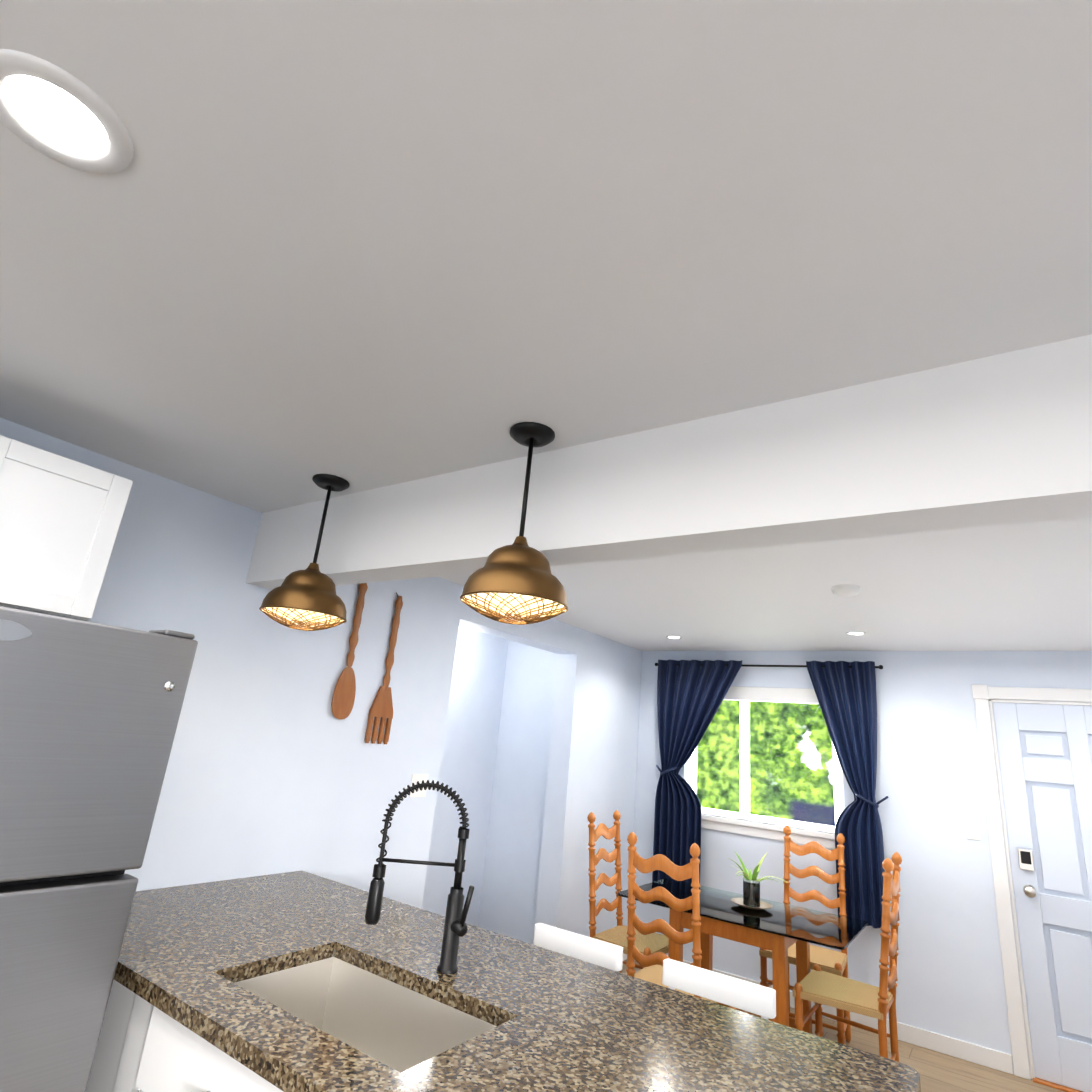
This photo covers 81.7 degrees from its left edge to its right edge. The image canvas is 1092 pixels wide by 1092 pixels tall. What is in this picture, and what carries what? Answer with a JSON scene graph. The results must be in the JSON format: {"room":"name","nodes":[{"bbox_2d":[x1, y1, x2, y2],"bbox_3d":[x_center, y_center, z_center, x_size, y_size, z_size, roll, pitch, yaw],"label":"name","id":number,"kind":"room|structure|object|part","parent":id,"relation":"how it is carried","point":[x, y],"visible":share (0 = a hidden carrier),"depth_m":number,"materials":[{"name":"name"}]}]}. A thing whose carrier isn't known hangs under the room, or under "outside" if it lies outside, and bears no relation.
{"room":"kitchen","nodes":[
{"label":"kitchen","id":0,"kind":"room"},
{"bbox_2d":[190,1040,273,1091],"bbox_3d":[-0.590,1.208,1.386,0.724,0.220,0.011,-6,-21,34],"label":"door","id":1,"kind":"structure","parent":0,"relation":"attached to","point":[212,1072],"depth_m":1.36,"materials":[{"name":"white wood"}]},
{"bbox_2d":[0,418,641,936],"bbox_3d":[-1.440,1.024,2.490,0.180,2.440,7.900,-6,-21,34],"label":"wall","id":2,"kind":"structure","parent":0,"point":[274,766],"depth_m":2.90,"materials":[{"name":"blue paint"}]},
{"bbox_2d":[0,435,132,620],"bbox_3d":[-1.727,-0.092,1.796,0.326,0.470,0.785,-6,-21,34],"label":"upper cabinet","id":3,"kind":"object","parent":2,"relation":"attached to","point":[60,518],"visible":1,"depth_m":1.87,"materials":[{"name":"white paint"}]},
{"bbox_2d":[332,583,367,718],"bbox_3d":[-0.953,0.493,3.110,0.025,0.699,0.132,-6,-21,34],"label":"spoon","id":4,"kind":"object","parent":2,"relation":"attached to","point":[343,699],"visible":0.92,"depth_m":3.07,"materials":[{"name":"brown wood"}]},
{"bbox_2d":[365,593,402,743],"bbox_3d":[-0.818,0.625,3.285,0.024,0.774,0.147,-6,-21,34],"label":"fork","id":5,"kind":"object","parent":2,"relation":"attached to","point":[382,706],"visible":0.98,"depth_m":3.23,"materials":[{"name":"brown wood"}]},
{"bbox_2d":[409,774,428,797],"bbox_3d":[-0.679,1.286,3.389,0.014,0.118,0.120,-6,-21,34],"label":"light switch","id":6,"kind":"object","parent":2,"relation":"attached to","point":[419,778],"visible":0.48,"depth_m":3.39,"materials":[{"name":"white plastic"}]},
{"bbox_2d":[326,960,489,1067],"bbox_3d":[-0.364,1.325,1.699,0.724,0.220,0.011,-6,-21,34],"label":"sink","id":7,"kind":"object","parent":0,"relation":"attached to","point":[399,1027],"depth_m":1.74,"materials":[{"name":"beige ceramic"}]},
{"bbox_2d":[422,626,557,944],"bbox_3d":[-0.695,1.655,4.326,0.770,2.440,1.950,-6,-21,34],"label":"doorway","id":8,"kind":"structure","parent":0,"point":[493,773],"depth_m":4.91,"materials":[{"name":"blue paint"}]},
{"bbox_2d":[0,0,1091,650],"bbox_3d":[0.167,-0.337,1.837,5.650,0.060,8.100,-6,-21,34],"label":"ceiling","id":9,"kind":"structure","parent":0,"point":[286,254],"depth_m":1.13,"materials":[{"name":"white paint"}]},
{"bbox_2d":[0,49,133,173],"bbox_3d":[-0.748,-0.654,0.966,0.200,0.007,0.200,-6,-21,34],"label":"recessed light","id":10,"kind":"object","parent":9,"relation":"in","point":[51,110],"visible":1,"depth_m":0.96,"materials":[{"name":"white plastic"}]},
{"bbox_2d":[259,474,349,630],"bbox_3d":[-0.821,0.022,2.262,0.290,0.554,0.290,-6,-21,34],"label":"pendant lamp","id":11,"kind":"object","parent":9,"relation":"hanging from","point":[308,596],"visible":1,"depth_m":2.15,"materials":[{"name":"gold metal"}]},
{"bbox_2d":[460,422,567,624],"bbox_3d":[-0.064,-0.064,1.747,0.290,0.554,0.290,-6,-21,34],"label":"pendant lamp","id":12,"kind":"object","parent":9,"relation":"hanging from","point":[517,578],"visible":1,"depth_m":1.63,"materials":[{"name":"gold metal"}]},
{"bbox_2d":[246,334,1091,589],"bbox_3d":[0.529,-0.172,1.610,4.270,0.320,0.150,-6,-21,34],"label":"ceiling beam","id":13,"kind":"structure","parent":9,"relation":"attached to","point":[1002,439],"depth_m":1.53,"materials":[{"name":"white paint"}]},
{"bbox_2d":[666,635,681,638],"bbox_3d":[0.987,0.705,4.877,0.124,0.007,0.124,-6,-21,34],"label":"recessed light","id":14,"kind":"object","parent":9,"relation":"in","point":[673,637],"visible":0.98,"depth_m":4.87,"materials":[{"name":"white"}]},
{"bbox_2d":[831,584,859,596],"bbox_3d":[1.470,0.223,3.096,0.132,0.038,0.132,-6,-21,34],"label":"smoke detector","id":15,"kind":"object","parent":9,"relation":"attached to","point":[845,590],"visible":1,"depth_m":3.06,"materials":[{"name":"white plastic"}]},
{"bbox_2d":[846,631,865,635],"bbox_3d":[2.021,0.570,4.116,0.124,0.007,0.124,-6,-21,34],"label":"recessed light","id":16,"kind":"object","parent":9,"relation":"in","point":[856,633],"visible":0.98,"depth_m":4.11,"materials":[{"name":"white"}]},
{"bbox_2d":[621,959,1064,1091],"bbox_3d":[-0.058,2.040,1.111,5.650,0.050,8.100,-6,-21,34],"label":"floor","id":17,"kind":"structure","parent":0,"point":[938,1071],"depth_m":3.63,"materials":[{"name":"brown wood"}]},
{"bbox_2d":[0,606,197,1091],"bbox_3d":[-1.570,1.004,1.340,0.873,1.785,0.860,-6,-21,34],"label":"fridge","id":18,"kind":"object","parent":17,"relation":"on","point":[90,712],"visible":1,"depth_m":1.44,"materials":[{"name":"silver metal"}]},
{"bbox_2d":[86,952,337,1091],"bbox_3d":[-1.125,1.677,1.899,0.869,0.910,0.675,-6,-21,34],"label":"base cabinet","id":19,"kind":"object","parent":17,"relation":"on","point":[292,982],"depth_m":1.63,"materials":[{"name":"white paint"}]},
{"bbox_2d":[114,871,920,1091],"bbox_3d":[-0.389,1.194,1.725,2.366,0.040,1.010,-6,-21,34],"label":"countertop","id":20,"kind":"structure","parent":19,"relation":"on","point":[559,1022],"depth_m":1.58,"materials":[{"name":"brown stone"}]},
{"bbox_2d":[364,780,474,974],"bbox_3d":[-0.343,0.950,1.838,0.277,0.499,0.202,-6,-21,34],"label":"faucet","id":21,"kind":"object","parent":20,"relation":"on","point":[405,961],"depth_m":1.82,"materials":[{"name":"black metal"}]},
{"bbox_2d":[533,923,622,971],"bbox_3d":[-0.035,1.796,1.997,0.447,0.936,0.447,-6,-21,34],"label":"stool","id":22,"kind":"object","parent":17,"relation":"on","point":[604,954],"visible":0.23,"depth_m":2.25,"materials":[{"name":"white paint"}]},
{"bbox_2d":[587,810,668,972],"bbox_3d":[0.528,2.324,3.959,0.500,1.172,0.479,-6,-21,34],"label":"chair","id":23,"kind":"object","parent":17,"relation":"on","point":[649,944],"visible":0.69,"depth_m":4.04,"materials":[{"name":"brown wood"}]},
{"bbox_2d":[626,832,735,1009],"bbox_3d":[0.674,2.122,3.252,0.479,1.172,0.500,-6,-21,34],"label":"chair","id":24,"kind":"object","parent":17,"relation":"on","point":[651,971],"visible":0.52,"depth_m":3.16,"materials":[{"name":"brown wood"}]},
{"bbox_2d":[662,958,775,1019],"bbox_3d":[0.396,1.754,1.727,0.447,0.936,0.447,-6,-21,34],"label":"stool","id":25,"kind":"object","parent":17,"relation":"on","point":[753,998],"visible":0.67,"depth_m":1.98,"materials":[{"name":"white paint"}]},
{"bbox_2d":[617,851,867,1033],"bbox_3d":[1.115,2.339,3.632,1.250,1.058,0.750,-6,-21,34],"label":"dining table","id":26,"kind":"object","parent":17,"relation":"on","point":[749,917],"visible":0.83,"depth_m":3.56,"materials":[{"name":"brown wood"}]},
{"bbox_3d":[1.136,2.122,3.699,1.250,0.011,0.750,-6,-21,34],"label":"glass","id":27,"kind":"part","parent":26,"relation":"part of","materials":[{"name":"black glass"}]},
{"bbox_2d":[759,825,850,1044],"bbox_3d":[1.666,2.447,4.012,0.479,1.172,0.500,-6,-21,34],"label":"chair","id":28,"kind":"object","parent":17,"relation":"on","point":[830,961],"visible":0.69,"depth_m":4.14,"materials":[{"name":"brown wood"}]},
{"bbox_2d":[792,852,901,1061],"bbox_3d":[1.630,2.244,3.360,0.500,1.172,0.479,-6,-21,34],"label":"chair","id":29,"kind":"object","parent":17,"relation":"on","point":[817,986],"visible":0.77,"depth_m":3.26,"materials":[{"name":"brown wood"}]},
{"bbox_2d":[634,651,1091,1073],"bbox_3d":[2.565,1.939,4.249,4.270,2.440,0.150,-6,-21,34],"label":"wall","id":30,"kind":"structure","parent":0,"point":[929,784],"depth_m":4.25,"materials":[{"name":"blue paint"}]},
{"bbox_2d":[686,686,843,848],"bbox_3d":[1.673,1.674,4.947,1.310,1.110,0.140,-6,-21,34],"label":"window","id":31,"kind":"structure","parent":30,"relation":"in","point":[735,822],"depth_m":4.90,"materials":[{"name":"white plastic"}]},
{"bbox_2d":[652,660,888,927],"bbox_3d":[1.615,1.769,4.801,1.792,1.775,0.152,-6,-21,34],"label":"window curtain","id":32,"kind":"object","parent":30,"relation":"attached to","point":[691,694],"visible":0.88,"depth_m":4.70,"materials":[{"name":"blue fabric"}]},
{"bbox_2d":[634,955,1012,1073],"bbox_3d":[1.676,3.115,4.344,2.480,0.095,0.017,-6,-21,34],"label":"baseboard","id":33,"kind":"structure","parent":30,"relation":"attached to","point":[971,1052],"depth_m":3.86,"materials":[{"name":"white"}]},
{"bbox_2d":[965,819,980,840],"bbox_3d":[2.743,1.823,4.057,0.075,0.118,0.014,-6,-21,34],"label":"light switch","id":34,"kind":"object","parent":30,"relation":"attached to","point":[972,830],"visible":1,"depth_m":4.06,"materials":[{"name":"white plastic"}]},
{"bbox_2d":[971,684,1091,1079],"bbox_3d":[3.256,1.964,3.724,1.042,2.210,0.174,-6,-21,34],"label":"door frame","id":35,"kind":"structure","parent":30,"relation":"attached to","point":[985,697],"depth_m":3.94,"materials":[{"name":"white wood"}]},
{"bbox_2d":[993,702,1091,1091],"bbox_3d":[3.220,2.000,3.664,0.857,2.100,0.117,-6,-21,34],"label":"back door","id":36,"kind":"structure","parent":30,"relation":"in","point":[1045,756],"depth_m":3.81,"materials":[{"name":"white paint"}]},
{"bbox_3d":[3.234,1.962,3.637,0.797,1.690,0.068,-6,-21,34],"label":"knob","id":37,"kind":"part","parent":36,"relation":"part of","materials":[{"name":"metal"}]},
{"label":"outside","id":38,"kind":"structure","parent":0,"visible":0},
{"bbox_2d":[697,700,834,825],"bbox_3d":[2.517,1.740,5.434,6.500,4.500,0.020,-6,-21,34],"label":"window glass","id":39,"kind":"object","parent":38,"point":[787,722],"depth_m":5.69,"materials":[{"name":"clear glass"}]}
]}

